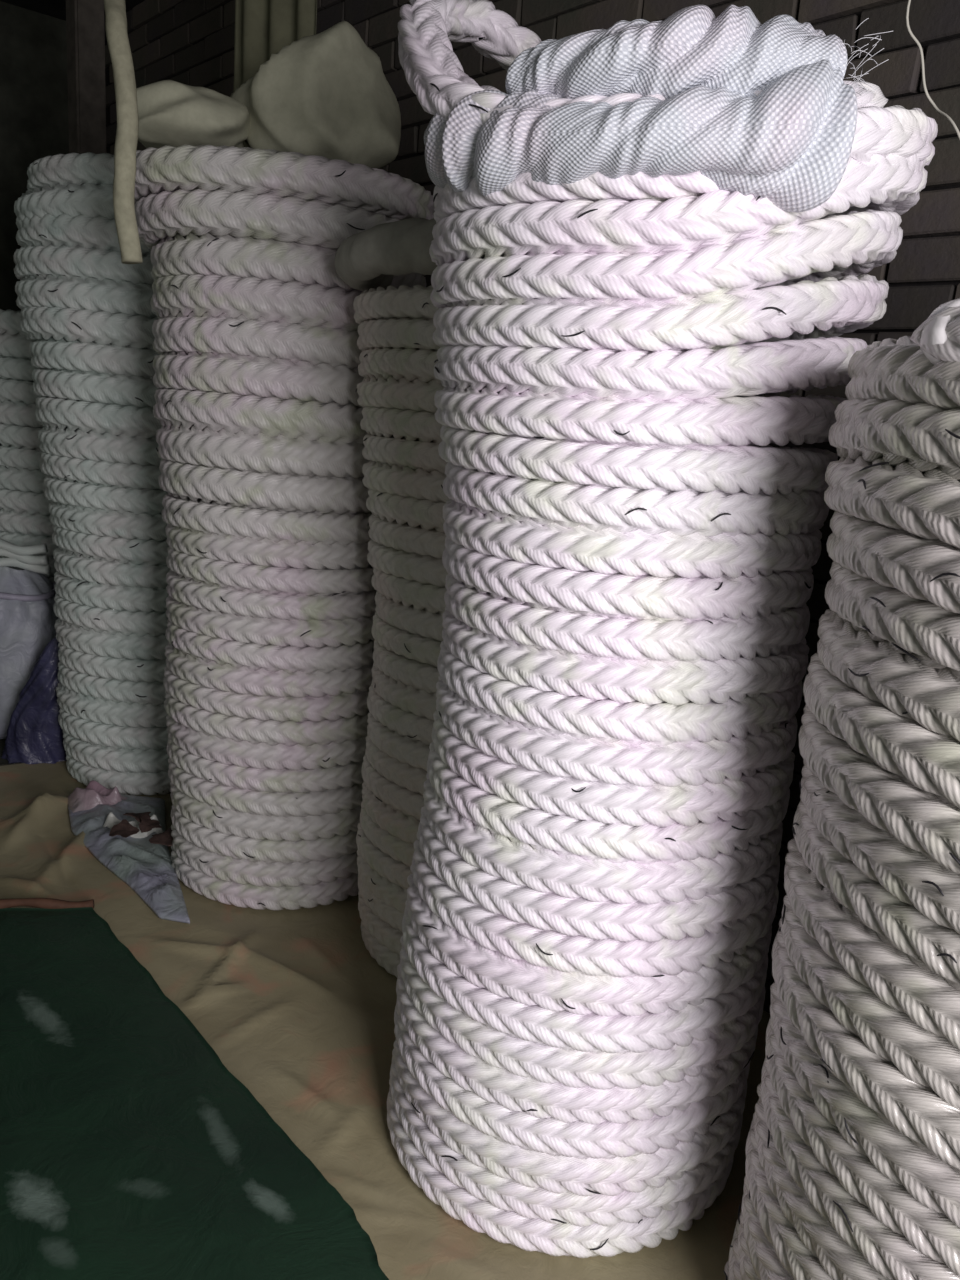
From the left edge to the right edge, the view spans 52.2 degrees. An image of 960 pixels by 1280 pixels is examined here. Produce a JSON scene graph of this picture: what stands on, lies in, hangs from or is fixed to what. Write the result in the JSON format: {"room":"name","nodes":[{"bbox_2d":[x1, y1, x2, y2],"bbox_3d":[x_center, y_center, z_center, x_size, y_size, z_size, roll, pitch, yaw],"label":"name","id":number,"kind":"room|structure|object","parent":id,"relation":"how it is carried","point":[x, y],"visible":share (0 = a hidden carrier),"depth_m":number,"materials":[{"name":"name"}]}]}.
{"room":"rope storage room","nodes":[
{"label":"rope storage room","id":0,"kind":"room"},
{"bbox_2d":[0,739,9,764],"bbox_3d":[-1.440,1.017,1.502,4.776,0.116,7.004,-8,18,-41],"label":"floor","id":1,"kind":"structure","parent":0,"point":[2,741],"depth_m":3.64,"materials":[{"name":"concrete"}]},
{"bbox_2d":[0,309,57,582],"bbox_3d":[-1.760,-0.566,4.135,0.685,1.681,0.687,-5,16,-34],"label":"rope coil","id":2,"kind":"object","parent":1,"relation":"on","point":[24,511],"visible":0.12,"depth_m":3.77,"materials":[{"name":"white fabric"}]},
{"bbox_2d":[0,567,58,738],"bbox_3d":[-1.813,0.030,3.787,0.420,0.670,0.362,4,14,0],"label":"sack","id":3,"kind":"object","parent":1,"relation":"on","point":[28,618],"visible":0.52,"depth_m":3.65,"materials":[{"name":"grey fabric"}]},
{"bbox_2d":[0,539,50,574],"bbox_3d":[-1.698,-0.309,3.627,0.210,0.122,0.062,5,14,5],"label":"scrap","id":4,"kind":"object","parent":3,"relation":"on","point":[23,557],"visible":1,"depth_m":3.62,"materials":[{"name":"white fabric"}]},
{"bbox_2d":[66,0,105,153],"bbox_3d":[-1.435,-1.100,3.619,0.100,3.002,0.100,-8,18,-41],"label":"wooden post","id":5,"kind":"object","parent":1,"relation":"on","point":[85,29],"visible":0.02,"depth_m":3.38,"materials":[{"name":"brown wood"}]},
{"bbox_2d":[0,761,770,1279],"bbox_3d":[-0.461,0.776,2.390,2.466,0.076,3.370,-8,18,-42],"label":"tarpaulin","id":6,"kind":"object","parent":1,"relation":"on","point":[295,1005],"visible":0.17,"depth_m":2.18,"materials":[{"name":"beige plastic"}]},
{"bbox_2d":[1,637,66,763],"bbox_3d":[-1.614,0.206,3.543,0.258,0.470,0.155,4,14,0],"label":"bag","id":7,"kind":"object","parent":6,"relation":"on","point":[34,731],"visible":0.67,"depth_m":3.52,"materials":[{"name":"blue plastic"}]},
{"bbox_2d":[13,152,190,795],"bbox_3d":[-1.181,-0.558,3.384,0.723,2.096,0.718,16,18,41],"label":"rope coil","id":8,"kind":"object","parent":6,"relation":"on","point":[87,314],"visible":0.58,"depth_m":3.09,"materials":[{"name":"white fabric"}]},
{"bbox_2d":[67,780,189,923],"bbox_3d":[-1.032,0.588,2.896,0.298,0.082,0.930,-3,15,-26],"label":"plastic bag","id":9,"kind":"object","parent":6,"relation":"on","point":[146,867],"visible":0.83,"depth_m":2.88,"materials":[{"name":"plastic"}]},
{"bbox_2d":[109,819,139,837],"bbox_3d":[-1.043,0.555,2.864,0.071,0.033,0.072,10,15,23],"label":"dry leaf","id":10,"kind":"object","parent":9,"relation":"on","point":[124,828],"visible":1,"depth_m":2.87,"materials":[{"name":"brown plant"}]},
{"bbox_2d":[123,812,150,822],"bbox_3d":[-1.035,0.531,2.962,0.081,0.037,0.080,1,14,-12],"label":"dry leaf","id":11,"kind":"object","parent":9,"relation":"on","point":[146,815],"visible":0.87,"depth_m":2.97,"materials":[{"name":"brown plant"}]},
{"bbox_2d":[139,817,161,832],"bbox_3d":[-0.982,0.548,2.915,0.063,0.029,0.064,-3,15,-27],"label":"dry leaf","id":12,"kind":"object","parent":9,"relation":"on","point":[146,825],"visible":1,"depth_m":2.91,"materials":[{"name":"brown plant"}]},
{"bbox_2d":[149,827,172,845],"bbox_3d":[-0.909,0.566,2.850,0.094,0.043,0.092,5,14,3],"label":"dry leaf","id":13,"kind":"object","parent":9,"relation":"on","point":[164,838],"visible":0.7,"depth_m":2.83,"materials":[{"name":"brown plant"}]},
{"bbox_2d":[0,898,388,1279],"bbox_3d":[-1.042,0.837,1.954,1.000,0.047,1.801,-5,17,-35],"label":"tarpaulin","id":14,"kind":"object","parent":6,"relation":"on","point":[129,1149],"visible":1,"depth_m":1.78,"materials":[{"name":"green plastic"}]},
{"bbox_2d":[135,144,434,910],"bbox_3d":[-0.576,-0.299,2.740,0.804,1.970,0.793,-9,19,-43],"label":"rope coil","id":15,"kind":"object","parent":6,"relation":"on","point":[271,603],"visible":0.8,"depth_m":2.44,"materials":[{"name":"white fabric"}]},
{"bbox_2d":[136,80,249,147],"bbox_3d":[-0.710,-1.269,2.412,0.317,0.151,0.339,4,14,0],"label":"cloth bundle","id":16,"kind":"object","parent":15,"relation":"on","point":[170,113],"visible":0.67,"depth_m":2.29,"materials":[{"name":"beige fabric"}]},
{"bbox_2d":[230,21,400,168],"bbox_3d":[-0.414,-1.337,2.454,0.436,0.347,0.349,4,14,0],"label":"cloth bundle","id":17,"kind":"object","parent":15,"relation":"on","point":[327,94],"visible":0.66,"depth_m":2.34,"materials":[{"name":"beige fabric"}]},
{"bbox_2d":[353,285,450,978],"bbox_3d":[0.019,-0.019,2.434,0.720,1.661,0.688,-2,15,-23],"label":"rope coil","id":18,"kind":"object","parent":6,"relation":"on","point":[404,474],"visible":0.31,"depth_m":2.19,"materials":[{"name":"white fabric"}]},
{"bbox_2d":[335,218,437,290],"bbox_3d":[-0.062,-0.800,2.056,0.689,0.118,0.361,12,15,29],"label":"cloth sleeve","id":19,"kind":"object","parent":18,"relation":"on","point":[370,258],"visible":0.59,"depth_m":1.94,"materials":[{"name":"grey fabric"}]},
{"bbox_2d":[387,0,937,1257],"bbox_3d":[0.214,-0.037,1.724,0.827,2.052,0.716,5,14,4],"label":"rope coil","id":20,"kind":"object","parent":6,"relation":"on","point":[591,902],"visible":0.98,"depth_m":1.48,"materials":[{"name":"white fabric"}]},
{"bbox_2d":[424,4,891,212],"bbox_3d":[0.187,-0.690,1.287,0.632,0.236,0.210,10,15,22],"label":"cloth","id":21,"kind":"object","parent":20,"relation":"on","point":[789,144],"visible":0.94,"depth_m":1.20,"materials":[{"name":"white fabric"}]},
{"bbox_2d":[723,336,959,1279],"bbox_3d":[0.765,0.371,1.292,0.749,1.547,0.757,-1,14,-20],"label":"rope coil","id":22,"kind":"object","parent":6,"relation":"on","point":[852,1165],"visible":0.99,"depth_m":1.13,"materials":[{"name":"white fabric"}]},
{"bbox_2d":[910,298,959,364],"bbox_3d":[0.782,-0.260,0.878,0.702,0.076,0.267,6,14,7],"label":"rope","id":23,"kind":"object","parent":22,"relation":"on","point":[938,336],"visible":0.89,"depth_m":0.99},
{"bbox_2d":[0,1,68,310],"bbox_3d":[-3.669,-1.238,3.738,4.776,3.120,0.150,-8,18,-41],"label":"wall","id":24,"kind":"structure","parent":0,"point":[34,126],"depth_m":4.64,"materials":[{"name":"concrete"}]},
{"bbox_2d":[0,0,144,26],"bbox_3d":[-1.263,-2.017,0.830,4.776,0.100,7.154,-8,18,-41],"label":"ceiling","id":25,"kind":"structure","parent":0,"point":[54,8],"depth_m":4.48,"materials":[{"name":"black"}]},
{"bbox_2d":[104,0,142,263],"bbox_3d":[-0.820,-1.556,2.195,0.065,1.370,0.337,-4,16,-31],"label":"strap","id":26,"kind":"object","parent":25,"relation":"hanging from","point":[126,140],"visible":1,"depth_m":2.19,"materials":[{"name":"beige fabric"}]},
{"bbox_2d":[233,0,316,146],"bbox_3d":[-0.579,-1.822,2.738,0.331,1.050,0.040,14,16,34],"label":"sheet","id":27,"kind":"object","parent":25,"relation":"hanging from","point":[263,28],"visible":0.32,"depth_m":2.78,"materials":[{"name":"beige fabric"}]},
{"bbox_2d":[906,0,959,139],"bbox_3d":[0.801,-1.144,1.490,0.237,1.600,0.068,13,16,33],"label":"string","id":28,"kind":"object","parent":25,"relation":"hanging from","point":[914,38],"visible":1,"depth_m":1.59,"materials":[{"name":"beige fabric"}]},
{"bbox_2d":[105,0,959,1012],"bbox_3d":[0.390,-0.723,2.620,0.218,3.004,7.004,-8,18,-41],"label":"wall","id":29,"kind":"structure","parent":0,"point":[187,42],"depth_m":2.17,"materials":[{"name":"brick"}]}
]}

